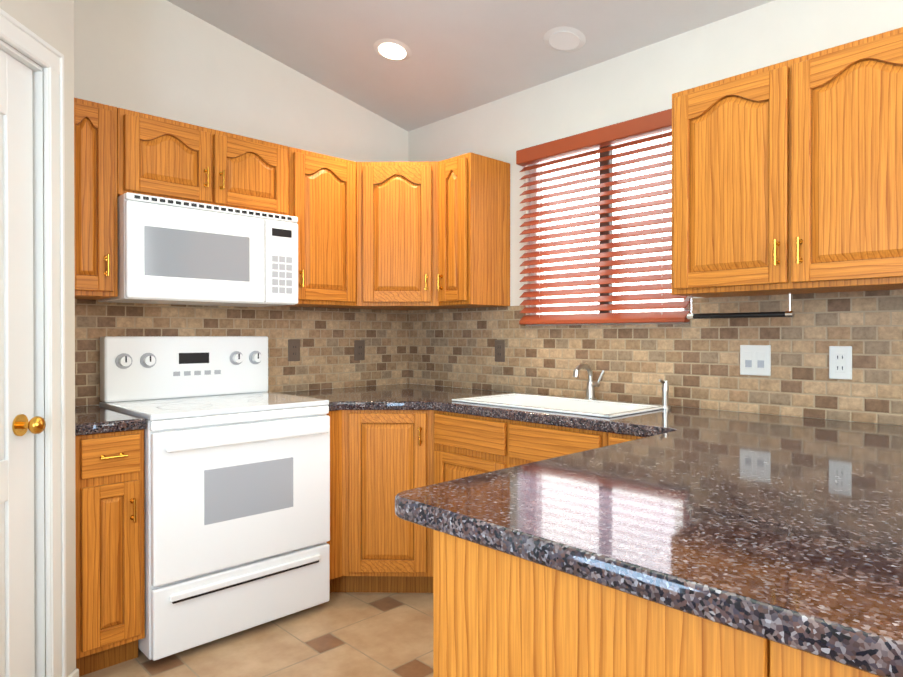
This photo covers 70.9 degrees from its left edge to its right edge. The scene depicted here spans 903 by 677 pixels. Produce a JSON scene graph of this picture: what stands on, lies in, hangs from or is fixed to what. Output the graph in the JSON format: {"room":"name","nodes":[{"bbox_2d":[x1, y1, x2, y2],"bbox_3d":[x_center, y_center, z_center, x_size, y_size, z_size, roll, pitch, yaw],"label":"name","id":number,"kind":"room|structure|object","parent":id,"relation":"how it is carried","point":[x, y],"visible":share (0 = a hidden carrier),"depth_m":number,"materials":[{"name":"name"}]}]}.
{"room":"kitchen","nodes":[
{"label":"kitchen","id":0,"kind":"room"},
{"bbox_2d":[0,0,75,676],"bbox_3d":[-1.736,-0.489,1.407,1.690,3.400,1.715,0,0,-44],"label":"wall","id":1,"kind":"structure","parent":0,"point":[51,22],"depth_m":2.12,"materials":[{"name":"paint"}]},
{"bbox_2d":[0,49,45,676],"bbox_3d":[-1.305,0.184,1.641,0.500,2.028,0.514,0,0,-44],"label":"pantry door","id":2,"kind":"structure","parent":1,"relation":"in","point":[21,425],"depth_m":1.89,"materials":[{"name":"white paint"}]},
{"bbox_2d":[0,8,78,676],"bbox_3d":[-1.262,0.149,1.493,0.904,2.124,0.969,0,0,-44],"label":"door frame","id":3,"kind":"structure","parent":1,"relation":"attached to","point":[50,534],"depth_m":1.99,"materials":[{"name":"white paint"}]},
{"bbox_2d":[74,0,405,405],"bbox_3d":[-1.641,-0.497,2.757,3.660,3.400,0.100,0,0,-44],"label":"wall","id":4,"kind":"structure","parent":0,"point":[164,58],"depth_m":3.11,"materials":[{"name":"paint"}]},
{"bbox_2d":[74,98,117,299],"bbox_3d":[-1.513,-0.549,2.562,0.230,0.762,0.355,0,0,-44],"label":"upper cabinet","id":5,"kind":"object","parent":4,"relation":"attached to","point":[95,206],"visible":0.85,"depth_m":2.48,"materials":[{"name":"brown wood"}]},
{"bbox_2d":[117,108,288,215],"bbox_3d":[-1.153,-0.757,2.907,0.765,0.349,0.355,0,0,-44],"label":"upper cabinet","id":6,"kind":"object","parent":4,"relation":"attached to","point":[164,157],"visible":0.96,"depth_m":2.76,"materials":[{"name":"brown wood"}]},
{"bbox_2d":[98,192,297,306],"bbox_3d":[-1.136,-0.369,2.892,0.761,0.418,0.400,0,0,-44],"label":"over-the-range microwave","id":7,"kind":"object","parent":6,"relation":"attached to","point":[176,252],"visible":1,"depth_m":2.70,"materials":[{"name":"white plastic"},{"name":"painted metal"},{"name":"glass"}]},
{"bbox_2d":[75,299,406,405],"bbox_3d":[-1.003,0.057,3.297,1.980,0.458,0.009,0,0,-44],"label":"tile backsplash","id":8,"kind":"structure","parent":4,"relation":"attached to","point":[327,336],"depth_m":3.39,"materials":[{"name":"tile"}]},
{"bbox_2d":[288,339,299,360],"bbox_3d":[-0.852,0.064,3.431,0.072,0.118,0.009,0,0,-44],"label":"electrical outlet plate","id":9,"kind":"object","parent":8,"relation":"attached to","point":[293,349],"visible":1,"depth_m":3.43,"materials":[{"name":"brown plastic"}]},
{"bbox_2d":[354,340,364,359],"bbox_3d":[-0.540,0.069,3.731,0.072,0.118,0.009,0,0,-44],"label":"electrical outlet plate","id":10,"kind":"object","parent":8,"relation":"attached to","point":[359,349],"visible":1,"depth_m":3.73,"materials":[{"name":"brown plastic"}]},
{"bbox_2d":[286,147,355,307],"bbox_3d":[-0.733,-0.553,3.312,0.397,0.762,0.355,0,0,-44],"label":"upper cabinet","id":11,"kind":"object","parent":4,"relation":"attached to","point":[322,197],"visible":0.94,"depth_m":3.20,"materials":[{"name":"brown wood"}]},
{"bbox_2d":[80,592,432,676],"bbox_3d":[-0.012,1.212,1.074,3.700,0.001,4.600,0,0,-44],"label":"floor","id":12,"kind":"structure","parent":0,"point":[396,637],"depth_m":2.47,"materials":[{"name":"beige tile"}]},
{"bbox_2d":[75,429,144,676],"bbox_3d":[-1.407,0.769,2.460,0.230,0.871,0.660,0,0,-44],"label":"base cabinet","id":13,"kind":"object","parent":12,"relation":"on","point":[110,551],"visible":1,"depth_m":2.25,"materials":[{"name":"brown wood"}]},
{"bbox_2d":[75,405,145,435],"bbox_3d":[-1.414,0.311,2.463,0.229,0.041,0.624,0,0,-44],"label":"countertop","id":14,"kind":"structure","parent":13,"relation":"on","point":[92,419],"depth_m":2.29,"materials":[{"name":"stone"}]},
{"bbox_2d":[99,336,329,660],"bbox_3d":[-1.019,0.597,2.777,0.762,1.212,0.700,0,0,-44],"label":"range","id":15,"kind":"object","parent":12,"relation":"on","point":[236,496],"visible":0.96,"depth_m":2.58,"materials":[{"name":"white metal"}]},
{"bbox_2d":[327,410,433,592],"bbox_3d":[-0.321,0.764,3.332,1.007,0.871,0.910,0,0,-44],"label":"base cabinet","id":16,"kind":"object","parent":12,"relation":"on","point":[380,460],"visible":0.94,"depth_m":2.92,"materials":[{"name":"brown wood"}]},
{"bbox_2d":[276,387,391,410],"bbox_3d":[-0.651,0.307,3.198,0.349,0.041,0.624,0,0,-44],"label":"countertop","id":17,"kind":"structure","parent":16,"relation":"on","point":[334,395],"depth_m":3.29,"materials":[{"name":"stone"}]},
{"bbox_2d":[434,410,607,483],"bbox_3d":[0.439,0.767,2.792,0.660,0.871,0.916,0,0,-44],"label":"base cabinet","id":18,"kind":"object","parent":12,"relation":"on","point":[465,445],"visible":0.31,"depth_m":2.64,"materials":[{"name":"brown wood"}]},
{"bbox_2d":[340,383,902,446],"bbox_3d":[0.625,0.312,2.396,0.920,0.041,3.550,0,0,-44],"label":"countertop","id":19,"kind":"structure","parent":18,"relation":"on","point":[407,396],"depth_m":2.38,"materials":[{"name":"stone"}]},
{"bbox_2d":[452,393,663,417],"bbox_3d":[0.449,0.413,2.775,0.444,0.269,0.834,0,0,-44],"label":"sink basin","id":20,"kind":"object","parent":19,"relation":"in","point":[597,408],"visible":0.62,"depth_m":2.87,"materials":[{"name":"white ceramic"}]},
{"bbox_2d":[573,364,603,399],"bbox_3d":[0.622,0.201,2.901,0.158,0.172,0.090,0,0,-44],"label":"faucet","id":21,"kind":"object","parent":19,"relation":"on","point":[590,389],"visible":1,"depth_m":2.93,"materials":[{"name":"silver metal"}]},
{"bbox_2d":[659,379,670,408],"bbox_3d":[0.876,0.227,2.615,0.069,0.124,0.044,0,0,-44],"label":"soap dispenser","id":22,"kind":"object","parent":19,"relation":"on","point":[665,389],"visible":0.88,"depth_m":2.61,"materials":[{"name":"silver metal"}]},
{"bbox_2d":[433,530,772,676],"bbox_3d":[0.473,0.777,1.266,0.871,0.872,0.604,0,0,-44],"label":"base cabinet","id":23,"kind":"object","parent":12,"relation":"on","point":[496,613],"depth_m":0.96,"materials":[{"name":"brown wood"}]},
{"bbox_2d":[608,433,644,445],"bbox_3d":[0.863,0.770,2.350,0.660,0.871,0.306,0,0,-44],"label":"base cabinet","id":24,"kind":"object","parent":12,"relation":"on","point":[613,438],"visible":0.06,"depth_m":2.22,"materials":[{"name":"brown wood"}]},
{"bbox_2d":[773,642,878,676],"bbox_3d":[1.278,0.778,1.097,1.797,0.872,0.749,0,0,-44],"label":"base cabinet","id":25,"kind":"object","parent":12,"relation":"on","point":[787,661],"depth_m":0.71,"materials":[{"name":"brown wood"}]},
{"bbox_2d":[395,423,902,676],"bbox_3d":[0.788,0.320,1.109,1.170,0.041,1.470,0,0,-44],"label":"countertop","id":26,"kind":"structure","parent":25,"relation":"on","point":[785,530],"depth_m":1.03,"materials":[{"name":"stone"}]},
{"bbox_2d":[167,0,773,131],"bbox_3d":[-0.012,-1.707,1.056,3.940,0.888,4.840,0,0,-44],"label":"ceiling","id":27,"kind":"structure","parent":0,"point":[466,55],"depth_m":3.00,"materials":[{"name":"paint"}]},
{"bbox_2d":[373,38,411,60],"bbox_3d":[-0.290,-1.418,3.121,0.186,0.039,0.190,0,0,-44],"label":"recessed light","id":28,"kind":"object","parent":27,"relation":"in","point":[391,49],"visible":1,"depth_m":3.11,"materials":[{"name":"white glass"}]},
{"bbox_2d":[543,26,585,51],"bbox_3d":[0.507,-1.341,2.848,0.186,0.039,0.190,0,0,-44],"label":"recessed light","id":29,"kind":"object","parent":27,"relation":"in","point":[564,39],"visible":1,"depth_m":2.83,"materials":[{"name":"white paint"}]},
{"bbox_2d":[406,0,902,425],"bbox_3d":[1.357,-0.495,2.380,0.100,3.400,4.800,0,0,-44],"label":"wall","id":30,"kind":"structure","parent":0,"point":[643,81],"depth_m":2.86,"materials":[{"name":"paint"}]},
{"bbox_2d":[328,162,476,309],"bbox_3d":[-0.281,-0.555,3.571,0.608,0.762,0.608,0,0,-44],"label":"upper cabinet","id":31,"kind":"object","parent":30,"relation":"attached to","point":[396,235],"visible":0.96,"depth_m":3.34,"materials":[{"name":"brown wood"}]},
{"bbox_2d":[437,152,509,307],"bbox_3d":[0.104,-0.554,3.352,0.355,0.762,0.238,0,0,-44],"label":"upper cabinet","id":32,"kind":"object","parent":30,"relation":"attached to","point":[473,229],"visible":1,"depth_m":3.26,"materials":[{"name":"brown wood"}]},
{"bbox_2d":[530,130,689,324],"bbox_3d":[0.728,-0.516,3.024,0.085,0.896,0.890,0,0,-44],"label":"window","id":33,"kind":"structure","parent":30,"relation":"in","point":[601,172],"depth_m":3.03,"materials":[{"name":"white plastic"}]},
{"bbox_2d":[516,108,689,324],"bbox_3d":[0.675,-0.520,2.970,0.058,0.900,0.929,0,0,-44],"label":"window blinds","id":34,"kind":"object","parent":33,"relation":"attached to","point":[647,125],"visible":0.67,"depth_m":2.94,"materials":[{"name":"brown wood"}]},
{"bbox_2d":[407,289,902,425],"bbox_3d":[0.972,0.060,2.706,0.008,0.458,3.600,0,0,-44],"label":"tile backsplash","id":35,"kind":"structure","parent":30,"relation":"attached to","point":[694,363],"depth_m":2.63,"materials":[{"name":"tile"}]},
{"bbox_2d":[495,340,504,361],"bbox_3d":[0.261,0.067,3.432,0.009,0.118,0.072,0,0,-44],"label":"electrical outlet plate","id":36,"kind":"object","parent":35,"relation":"attached to","point":[499,350],"visible":1,"depth_m":3.43,"materials":[{"name":"brown plastic"}]},
{"bbox_2d":[740,345,770,375],"bbox_3d":[1.183,0.085,2.472,0.010,0.118,0.115,0,0,-44],"label":"switch plate","id":37,"kind":"object","parent":35,"relation":"attached to","point":[755,359],"visible":1,"depth_m":2.47,"materials":[{"name":"white plastic"}]},
{"bbox_2d":[829,346,851,379],"bbox_3d":[1.387,0.086,2.261,0.009,0.118,0.072,0,0,-44],"label":"electrical outlet plate","id":38,"kind":"object","parent":35,"relation":"attached to","point":[840,362],"visible":1,"depth_m":2.26,"materials":[{"name":"white plastic"}]},
{"bbox_2d":[671,27,902,297],"bbox_3d":[1.218,-0.546,2.193,0.355,0.762,0.843,0,0,-44],"label":"upper cabinet","id":39,"kind":"object","parent":30,"relation":"attached to","point":[787,176],"visible":1,"depth_m":2.08,"materials":[{"name":"brown wood"}]},
{"bbox_2d":[687,292,794,318],"bbox_3d":[1.071,-0.120,2.371,0.024,0.091,0.384,0,0,-44],"label":"towel bar","id":40,"kind":"object","parent":39,"relation":"hanging from","point":[786,314],"visible":1,"depth_m":2.35,"materials":[{"name":"black metal"}]},
{"label":"outside","id":41,"kind":"structure","parent":0,"visible":0},
{"bbox_2d":[542,136,682,314],"bbox_3d":[1.100,-0.400,3.312,0.020,3.200,3.500,0,0,-44],"label":"sky","id":42,"kind":"structure","parent":41,"point":[623,167],"depth_m":3.49,"materials":[{"name":"white"}]}
]}

